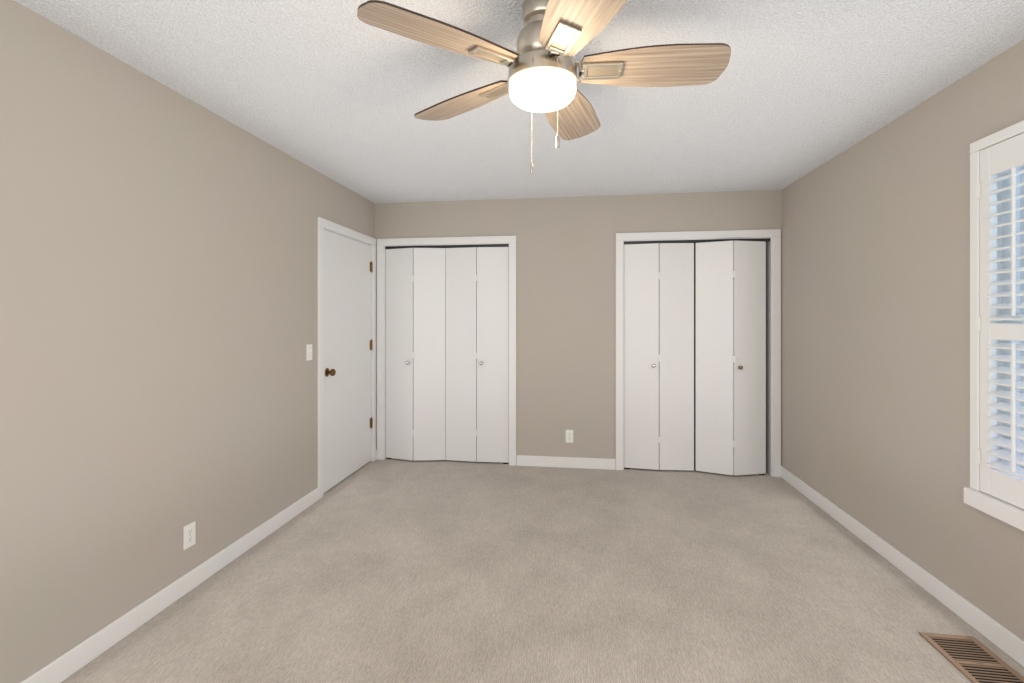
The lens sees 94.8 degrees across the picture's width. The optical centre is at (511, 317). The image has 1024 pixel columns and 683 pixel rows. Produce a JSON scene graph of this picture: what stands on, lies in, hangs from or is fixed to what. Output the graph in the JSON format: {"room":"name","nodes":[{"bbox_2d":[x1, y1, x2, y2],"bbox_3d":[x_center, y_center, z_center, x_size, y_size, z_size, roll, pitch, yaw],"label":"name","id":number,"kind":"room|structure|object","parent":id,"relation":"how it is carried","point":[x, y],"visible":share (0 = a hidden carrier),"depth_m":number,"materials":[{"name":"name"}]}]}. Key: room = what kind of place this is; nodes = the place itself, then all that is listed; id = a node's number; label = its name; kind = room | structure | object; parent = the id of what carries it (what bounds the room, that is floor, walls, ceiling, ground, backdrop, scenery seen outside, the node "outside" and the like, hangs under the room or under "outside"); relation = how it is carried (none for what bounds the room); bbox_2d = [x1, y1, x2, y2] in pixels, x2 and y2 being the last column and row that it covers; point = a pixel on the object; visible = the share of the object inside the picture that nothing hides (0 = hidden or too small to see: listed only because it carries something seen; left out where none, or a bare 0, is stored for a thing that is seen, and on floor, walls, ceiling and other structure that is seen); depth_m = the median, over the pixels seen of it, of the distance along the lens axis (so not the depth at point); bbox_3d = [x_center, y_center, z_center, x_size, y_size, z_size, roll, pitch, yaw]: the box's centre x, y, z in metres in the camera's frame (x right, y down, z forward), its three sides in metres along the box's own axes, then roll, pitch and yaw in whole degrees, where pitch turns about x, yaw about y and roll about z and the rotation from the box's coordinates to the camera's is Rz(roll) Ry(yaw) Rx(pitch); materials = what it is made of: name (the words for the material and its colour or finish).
{"room":"empty bedroom","nodes":[
{"label":"empty bedroom","id":0,"kind":"room"},
{"bbox_2d":[0,0,374,682],"bbox_3d":[-1.734,0.136,1.831,0.120,2.440,5.397,0,0,8],"label":"wall","id":1,"kind":"structure","parent":0,"point":[158,306],"depth_m":2.04,"materials":[{"name":"paint"}]},
{"bbox_2d":[20,487,318,682],"bbox_3d":[-1.726,1.308,1.378,0.018,0.095,4.263,0,0,8],"label":"baseboard","id":2,"kind":"structure","parent":1,"relation":"attached to","point":[67,664],"depth_m":2.14,"materials":[{"name":"white wood"}]},
{"bbox_2d":[183,521,195,549],"bbox_3d":[-1.600,1.084,2.338,0.007,0.115,0.070,0,0,8],"label":"outlet","id":3,"kind":"object","parent":1,"relation":"attached to","point":[189,535],"visible":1,"depth_m":2.33,"materials":[{"name":"white plastic"}]},
{"bbox_2d":[306,344,311,360],"bbox_3d":[-1.449,0.252,3.385,0.022,0.115,0.070,0,0,8],"label":"switch plate","id":4,"kind":"object","parent":1,"relation":"attached to","point":[308,351],"visible":1,"depth_m":3.37,"materials":[{"name":"white plastic"}]},
{"bbox_2d":[317,217,375,499],"bbox_3d":[-1.429,0.304,4.000,0.136,2.103,1.009,0,0,8],"label":"door frame","id":5,"kind":"structure","parent":1,"relation":"attached to","point":[328,225],"depth_m":3.55,"materials":[{"name":"white wood"}]},
{"bbox_2d":[324,229,372,492],"bbox_3d":[-1.367,0.336,3.995,0.101,2.017,0.872,0,0,8],"label":"entry door","id":6,"kind":"structure","parent":1,"relation":"in","point":[348,344],"depth_m":3.95,"materials":[{"name":"white wood"}]},
{"bbox_2d":[14,0,1023,203],"bbox_3d":[0.185,-1.134,2.007,3.875,0.100,6.267,0,0,8],"label":"ceiling","id":7,"kind":"structure","parent":0,"point":[339,92],"depth_m":2.20,"materials":[{"name":"white paint"}]},
{"bbox_2d":[357,0,730,173],"bbox_3d":[0.142,-0.773,1.645,1.182,0.622,1.207,0,0,8],"label":"ceiling fan","id":8,"kind":"object","parent":7,"relation":"hanging from","point":[541,63],"visible":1,"depth_m":1.56,"materials":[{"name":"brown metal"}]},
{"bbox_2d":[61,450,1023,682],"bbox_3d":[0.185,1.406,2.007,3.875,0.100,6.267,0,0,8],"label":"floor","id":9,"kind":"structure","parent":0,"point":[393,570],"depth_m":2.30,"materials":[{"name":"beige carpet"}]},
{"bbox_2d":[919,632,1023,682],"bbox_3d":[1.824,1.352,1.836,0.209,0.008,0.343,0,0,8],"label":"floor vent","id":10,"kind":"object","parent":9,"relation":"in","point":[972,659],"visible":1,"depth_m":1.86,"materials":[{"name":"brown metal"}]},
{"bbox_2d":[375,190,781,465],"bbox_3d":[0.500,0.136,4.309,3.875,2.440,0.120,0,0,8],"label":"wall","id":11,"kind":"structure","parent":0,"point":[565,313],"depth_m":4.25,"materials":[{"name":"paint"}]},
{"bbox_2d":[377,235,515,465],"bbox_3d":[-0.615,0.304,4.454,1.336,2.103,0.136,0,0,8],"label":"trim","id":12,"kind":"structure","parent":11,"relation":"attached to","point":[383,245],"depth_m":4.42,"materials":[{"name":"white wood"}]},
{"bbox_2d":[386,247,508,463],"bbox_3d":[-0.624,0.353,4.395,1.187,2.006,0.115,0,0,8],"label":"closet bifold doors","id":13,"kind":"structure","parent":11,"relation":"in","point":[447,353],"depth_m":4.41,"materials":[{"name":"white wood"}]},
{"bbox_2d":[516,455,615,469],"bbox_3d":[0.481,1.308,4.245,0.887,0.095,0.014,0,0,8],"label":"baseboard","id":14,"kind":"structure","parent":11,"relation":"attached to","point":[521,460],"depth_m":4.24,"materials":[{"name":"white wood"}]},
{"bbox_2d":[566,430,572,442],"bbox_3d":[0.518,1.073,4.242,0.070,0.115,0.007,0,0,8],"label":"outlet","id":15,"kind":"object","parent":11,"relation":"attached to","point":[569,436],"visible":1,"depth_m":4.24,"materials":[{"name":"white plastic"}]},
{"bbox_2d":[624,241,765,475],"bbox_3d":[1.583,0.353,4.079,1.189,2.006,0.140,0,0,8],"label":"closet bifold doors","id":16,"kind":"structure","parent":11,"relation":"in","point":[730,357],"depth_m":4.11,"materials":[{"name":"white wood"}]},
{"bbox_2d":[616,229,780,476],"bbox_3d":[1.609,0.304,4.149,1.371,2.103,0.136,0,0,8],"label":"trim","id":17,"kind":"structure","parent":11,"relation":"attached to","point":[771,238],"depth_m":4.07,"materials":[{"name":"white wood"}]},
{"bbox_2d":[782,39,1023,640],"bbox_3d":[1.986,0.136,1.321,0.120,2.440,5.397,0,0,8],"label":"wall","id":18,"kind":"structure","parent":0,"point":[875,332],"depth_m":2.53,"materials":[{"name":"paint"}]},
{"bbox_2d":[781,466,1023,666],"bbox_3d":[1.926,1.308,1.392,0.018,0.103,5.281,0,0,8],"label":"baseboard","id":19,"kind":"structure","parent":18,"relation":"attached to","point":[1008,642],"depth_m":2.34,"materials":[{"name":"white wood"}]},
{"bbox_2d":[997,166,1023,467],"bbox_3d":[2.027,0.025,1.616,0.120,1.485,0.780,0,0,8],"label":"window","id":20,"kind":"structure","parent":18,"relation":"in","point":[1004,207],"depth_m":1.96,"materials":[{"name":"clear glass"}]},
{"bbox_2d":[964,120,1023,530],"bbox_3d":[1.947,0.028,1.627,0.077,1.570,0.872,0,0,8],"label":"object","id":21,"kind":"structure","parent":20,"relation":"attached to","point":[995,489],"depth_m":1.95,"materials":[{"name":"white wood"}]}
]}

